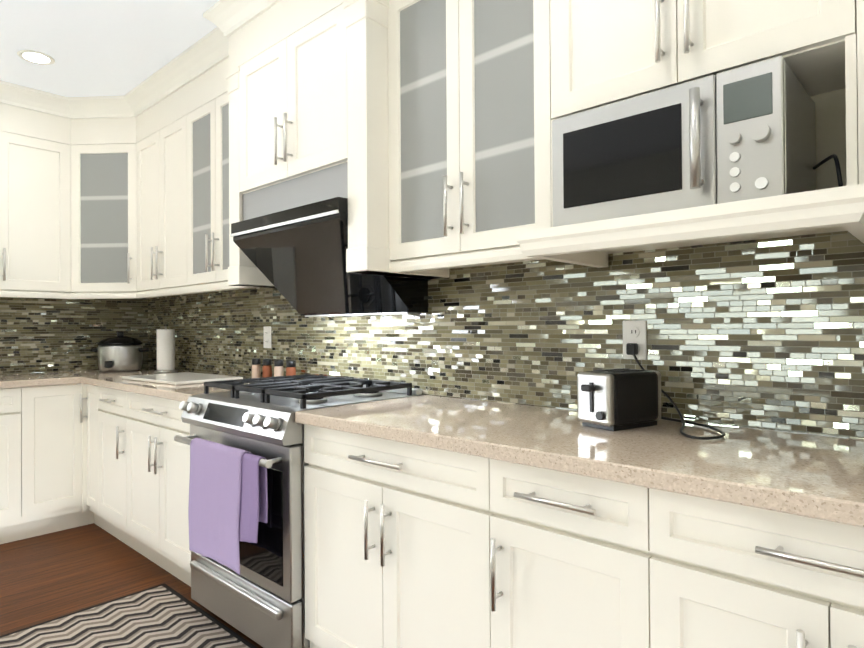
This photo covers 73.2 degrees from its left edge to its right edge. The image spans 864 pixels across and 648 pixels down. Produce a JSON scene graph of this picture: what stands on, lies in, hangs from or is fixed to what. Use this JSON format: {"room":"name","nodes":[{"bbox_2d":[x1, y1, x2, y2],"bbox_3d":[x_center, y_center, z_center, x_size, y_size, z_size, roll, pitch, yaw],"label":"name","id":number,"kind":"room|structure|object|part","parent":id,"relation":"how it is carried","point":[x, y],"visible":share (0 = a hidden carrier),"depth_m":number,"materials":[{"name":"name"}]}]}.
{"room":"kitchen","nodes":[
{"label":"kitchen","id":0,"kind":"room"},
{"bbox_2d":[0,0,218,96],"bbox_3d":[-0.510,-1.490,0.199,8.240,0.100,4.140,-1,-1,43],"label":"ceiling","id":1,"kind":"structure","parent":0,"point":[106,47],"depth_m":2.89,"materials":[{"name":"paint"}]},
{"bbox_2d":[17,50,54,64],"bbox_3d":[-2.090,-1.406,3.070,0.160,0.009,0.160,-1,-1,43],"label":"recessed light","id":2,"kind":"object","parent":1,"relation":"in","point":[35,57],"visible":0.96,"depth_m":3.04,"materials":[{"name":"paint"}]},
{"bbox_2d":[0,0,343,144],"bbox_3d":[-1.845,-1.288,1.226,4.633,0.267,3.586,-1,-1,43],"label":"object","id":3,"kind":"structure","parent":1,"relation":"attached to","point":[278,22],"depth_m":3.22,"materials":[{"name":"paint"}]},
{"bbox_2d":[0,0,280,118],"bbox_3d":[-1.733,-1.372,1.109,4.307,0.105,3.566,-1,-1,43],"label":"crown molding","id":4,"kind":"structure","parent":3,"relation":"attached to","point":[208,51],"depth_m":3.29,"materials":[{"name":"paint"}]},
{"bbox_2d":[0,523,262,647],"bbox_3d":[-0.493,1.230,0.180,8.000,0.080,3.900,-1,-1,43],"label":"floor","id":5,"kind":"structure","parent":0,"point":[48,576],"depth_m":2.80,"materials":[{"name":"brown wood"}]},
{"bbox_2d":[0,387,20,527],"bbox_3d":[-2.708,0.737,3.210,0.634,0.765,0.620,-1,-1,43],"label":"base cabinet","id":6,"kind":"object","parent":5,"relation":"on","point":[10,456],"visible":0.96,"depth_m":3.21,"materials":[{"name":"paint"}]},
{"bbox_2d":[21,383,81,522],"bbox_3d":[-2.403,0.738,3.568,0.596,0.765,0.320,-1,-1,43],"label":"base cabinet","id":7,"kind":"object","parent":5,"relation":"on","point":[51,455],"visible":0.71,"depth_m":3.36,"materials":[{"name":"paint"}]},
{"bbox_2d":[0,367,156,387],"bbox_3d":[-3.199,0.333,2.684,0.636,0.038,3.892,-1,-1,43],"label":"countertop","id":8,"kind":"structure","parent":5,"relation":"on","point":[60,377],"depth_m":3.40,"materials":[{"name":"stone"}]},
{"bbox_2d":[0,297,147,373],"bbox_3d":[-3.434,0.056,2.896,0.002,0.522,3.870,-1,-1,43],"label":"backsplash","id":9,"kind":"structure","parent":8,"relation":"on","point":[37,335],"depth_m":3.91,"materials":[{"name":"multicoloured tile"}]},
{"bbox_2d":[92,332,148,371],"bbox_3d":[-2.095,0.184,3.911,0.272,0.262,0.272,-1,-1,43],"label":"slow cooker","id":10,"kind":"object","parent":8,"relation":"on","point":[120,352],"visible":1,"depth_m":3.81,"materials":[{"name":"silver metal"}]},
{"bbox_2d":[148,231,863,438],"bbox_3d":[-0.416,-0.123,2.756,4.624,0.840,0.002,-1,-1,43],"label":"backsplash","id":11,"kind":"structure","parent":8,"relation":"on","point":[767,334],"depth_m":1.84,"materials":[{"name":"multicoloured tile"}]},
{"bbox_2d":[0,282,250,298],"bbox_3d":[-1.592,-0.192,2.856,1.800,0.065,0.736,-1,-1,43],"label":"light rail molding","id":12,"kind":"structure","parent":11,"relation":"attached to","point":[223,285],"depth_m":3.49,"materials":[{"name":"paint"}]},
{"bbox_2d":[263,326,270,347],"bbox_3d":[-0.908,0.073,3.204,0.075,0.120,0.009,-1,-1,43],"label":"electrical outlet","id":13,"kind":"object","parent":11,"relation":"attached to","point":[267,336],"visible":1,"depth_m":3.20,"materials":[{"name":"white plastic"}]},
{"bbox_2d":[623,320,646,359],"bbox_3d":[0.615,0.049,1.780,0.075,0.120,0.032,-1,-1,43],"label":"electrical outlet","id":14,"kind":"object","parent":11,"relation":"attached to","point":[635,336],"visible":0.98,"depth_m":1.78,"materials":[{"name":"white plastic"}]},
{"bbox_2d":[80,384,101,516],"bbox_3d":[-1.805,0.734,3.614,0.220,0.765,0.634,-1,-1,43],"label":"base cabinet","id":15,"kind":"object","parent":5,"relation":"on","point":[92,445],"visible":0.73,"depth_m":3.42,"materials":[{"name":"paint"}]},
{"bbox_2d":[0,383,190,586],"bbox_3d":[-1.728,0.770,1.323,4.634,0.870,3.892,-1,-1,43],"label":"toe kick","id":16,"kind":"object","parent":5,"relation":"on","point":[34,528],"visible":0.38,"depth_m":3.36,"materials":[{"name":"paint"}]},
{"bbox_2d":[98,386,130,535],"bbox_3d":[-1.567,0.731,3.393,0.430,0.765,0.634,-1,-1,43],"label":"base cabinet","id":17,"kind":"object","parent":5,"relation":"on","point":[112,468],"visible":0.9,"depth_m":3.19,"materials":[{"name":"paint"}]},
{"bbox_2d":[0,583,256,647],"bbox_3d":[-1.065,1.202,1.996,1.225,0.008,0.800,-1,-1,43],"label":"rug","id":18,"kind":"object","parent":5,"relation":"on","point":[164,615],"visible":1,"depth_m":2.29,"materials":[{"name":"multicoloured fabric"}]},
{"bbox_2d":[126,392,190,572],"bbox_3d":[-1.104,0.726,2.965,0.830,0.765,0.634,-1,-1,43],"label":"base cabinet","id":19,"kind":"object","parent":5,"relation":"on","point":[158,467],"visible":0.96,"depth_m":2.76,"materials":[{"name":"paint"}]},
{"bbox_2d":[80,370,251,401],"bbox_3d":[-1.327,0.325,3.173,1.433,0.038,0.632,-1,-1,43],"label":"countertop","id":20,"kind":"structure","parent":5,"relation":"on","point":[112,380],"depth_m":2.93,"materials":[{"name":"stone"}]},
{"bbox_2d":[154,326,177,372],"bbox_3d":[-1.729,0.162,3.777,0.140,0.300,0.140,-1,-1,43],"label":"paper towel","id":21,"kind":"object","parent":20,"relation":"on","point":[165,350],"visible":1,"depth_m":3.73,"materials":[{"name":"white paper"}]},
{"bbox_2d":[122,372,242,384],"bbox_3d":[-1.381,0.298,3.209,0.600,0.016,0.380,-1,-1,39],"label":"cutting board","id":22,"kind":"object","parent":20,"relation":"on","point":[181,378],"visible":0.9,"depth_m":3.13,"materials":[{"name":"plastic"}]},
{"bbox_2d":[252,358,257,377],"bbox_3d":[-0.951,0.245,3.145,0.047,0.116,0.047,-1,0,31],"label":"spice jar","id":23,"kind":"object","parent":20,"relation":"on","point":[254,360],"depth_m":3.12,"materials":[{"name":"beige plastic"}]},
{"bbox_2d":[258,358,268,377],"bbox_3d":[-0.870,0.244,3.070,0.047,0.116,0.047,-1,0,31],"label":"spice jar","id":24,"kind":"object","parent":20,"relation":"on","point":[265,361],"depth_m":3.05,"materials":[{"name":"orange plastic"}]},
{"bbox_2d":[269,359,280,376],"bbox_3d":[-0.789,0.242,2.996,0.047,0.116,0.047,-1,0,31],"label":"spice jar","id":25,"kind":"object","parent":20,"relation":"on","point":[278,368],"depth_m":2.98,"materials":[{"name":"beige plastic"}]},
{"bbox_2d":[281,360,295,375],"bbox_3d":[-0.708,0.241,2.921,0.047,0.116,0.047,-1,0,31],"label":"spice jar","id":26,"kind":"object","parent":20,"relation":"on","point":[290,364],"depth_m":2.91,"materials":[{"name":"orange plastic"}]},
{"bbox_2d":[174,374,421,647],"bbox_3d":[-0.554,0.725,2.389,0.752,0.962,0.710,-1,-1,43],"label":"range","id":27,"kind":"object","parent":5,"relation":"on","point":[260,599],"visible":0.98,"depth_m":2.08,"materials":[{"name":"silver metal"}]},
{"bbox_2d":[188,438,267,574],"bbox_3d":[-0.741,0.653,2.094,0.489,0.426,0.062,-1,-1,43],"label":"towel","id":28,"kind":"object","parent":27,"relation":"hanging from","point":[228,501],"visible":0.98,"depth_m":2.06,"materials":[{"name":"purple fabric"}]},
{"bbox_2d":[304,424,493,647],"bbox_3d":[0.045,0.711,1.902,0.782,0.765,0.634,-1,-1,43],"label":"base cabinet","id":29,"kind":"object","parent":5,"relation":"on","point":[397,544],"visible":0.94,"depth_m":1.66,"materials":[{"name":"paint"}]},
{"bbox_2d":[490,459,652,647],"bbox_3d":[0.478,0.705,1.501,0.398,0.765,0.634,-1,-1,43],"label":"base cabinet","id":30,"kind":"object","parent":5,"relation":"on","point":[571,555],"visible":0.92,"depth_m":1.29,"materials":[{"name":"paint"}]},
{"bbox_2d":[295,395,863,526],"bbox_3d":[0.416,0.303,1.561,1.797,0.038,0.632,-1,-1,43],"label":"countertop","id":31,"kind":"structure","parent":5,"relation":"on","point":[820,477],"depth_m":1.33,"materials":[{"name":"stone"}]},
{"bbox_2d":[577,352,724,439],"bbox_3d":[0.607,0.174,1.575,0.359,0.216,0.306,-1,-1,43],"label":"toaster","id":32,"kind":"object","parent":31,"relation":"on","point":[616,399],"visible":1,"depth_m":1.56,"materials":[{"name":"black plastic"}]},
{"bbox_3d":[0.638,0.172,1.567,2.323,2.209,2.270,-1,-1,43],"label":"toaster cord","id":33,"kind":"part","parent":32,"relation":"part of","materials":[{"name":"black plastic"}]},
{"bbox_2d":[649,488,863,647],"bbox_3d":[0.845,0.701,1.161,0.602,0.765,0.634,-1,-1,43],"label":"base cabinet","id":34,"kind":"object","parent":5,"relation":"on","point":[726,575],"visible":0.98,"depth_m":1.04,"materials":[{"name":"paint"}]},
{"bbox_3d":[0.819,-0.123,1.706,8.120,2.630,0.120,-1,-1,43],"label":"wall","id":35,"kind":"structure","parent":0,"visible":0},
{"bbox_2d":[70,143,186,297],"bbox_3d":[-2.078,-0.665,3.893,0.658,0.940,0.596,-1,-1,43],"label":"upper cabinet","id":36,"kind":"object","parent":35,"relation":"attached to","point":[103,218],"visible":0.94,"depth_m":3.67,"materials":[{"name":"paint"}]},
{"bbox_2d":[136,115,237,293],"bbox_3d":[-1.498,-0.671,3.515,0.710,0.940,0.364,-1,-1,43],"label":"upper cabinet","id":37,"kind":"object","parent":35,"relation":"attached to","point":[161,209],"visible":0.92,"depth_m":3.38,"materials":[{"name":"paint"}]},
{"bbox_2d":[187,92,257,288],"bbox_3d":[-0.999,-0.677,3.054,0.650,0.940,0.364,-1,-1,43],"label":"upper cabinet","id":38,"kind":"object","parent":35,"relation":"attached to","point":[208,193],"visible":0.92,"depth_m":3.01,"materials":[{"name":"paint"}]},
{"bbox_2d":[226,0,448,287],"bbox_3d":[-0.444,-0.667,2.472,0.975,0.974,0.464,-1,-1,43],"label":"upper cabinet","id":39,"kind":"object","parent":35,"relation":"attached to","point":[311,97],"visible":0.71,"depth_m":2.18,"materials":[{"name":"paint"}]},
{"bbox_2d":[230,162,427,316],"bbox_3d":[-0.451,-0.311,2.470,0.756,0.544,0.464,-1,-1,43],"label":"range hood","id":40,"kind":"object","parent":39,"relation":"attached to","point":[290,238],"visible":0.77,"depth_m":2.36,"materials":[{"name":"black metal"}]},
{"bbox_2d":[388,0,552,268],"bbox_3d":[0.184,-0.692,1.959,0.665,0.940,0.364,-1,-1,43],"label":"upper cabinet","id":41,"kind":"object","parent":35,"relation":"attached to","point":[469,123],"visible":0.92,"depth_m":1.83,"materials":[{"name":"paint"}]},
{"bbox_2d":[389,183,863,272],"bbox_3d":[0.344,-0.214,1.513,1.341,0.065,0.765,-1,-1,43],"label":"molding","id":42,"kind":"structure","parent":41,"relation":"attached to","point":[584,243],"depth_m":1.27,"materials":[{"name":"paint"}]},
{"bbox_2d":[550,0,858,253],"bbox_3d":[0.659,-0.697,1.471,0.719,0.942,0.436,-1,-1,43],"label":"upper cabinet","id":43,"kind":"object","parent":35,"relation":"attached to","point":[605,52],"visible":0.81,"depth_m":1.41,"materials":[{"name":"paint"}]},
{"bbox_2d":[552,56,842,226],"bbox_3d":[0.648,-0.396,1.443,0.614,0.294,0.403,-1,-1,43],"label":"microwave","id":44,"kind":"object","parent":43,"relation":"in","point":[746,132],"visible":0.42,"depth_m":1.31,"materials":[{"name":"silver metal"}]},
{"bbox_3d":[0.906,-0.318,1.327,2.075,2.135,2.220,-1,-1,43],"label":"microwave cord","id":45,"kind":"part","parent":44,"relation":"part of","materials":[{"name":"black plastic"}]},
{"bbox_2d":[857,0,863,183],"bbox_3d":[1.038,-0.703,1.170,0.269,0.940,0.364,-1,-1,43],"label":"upper cabinet","id":46,"kind":"object","parent":35,"relation":"attached to","point":[860,40],"depth_m":1.15,"materials":[{"name":"paint"}]},
{"bbox_3d":[-3.482,-0.088,2.946,0.120,2.630,3.900,-1,-1,43],"label":"wall","id":47,"kind":"structure","parent":0,"visible":0},
{"bbox_2d":[0,131,70,292],"bbox_3d":[-2.650,-0.664,3.491,0.364,0.940,0.772,-1,-1,43],"label":"upper cabinet","id":48,"kind":"object","parent":47,"relation":"attached to","point":[35,214],"visible":1,"depth_m":3.54,"materials":[{"name":"paint"}]}
]}

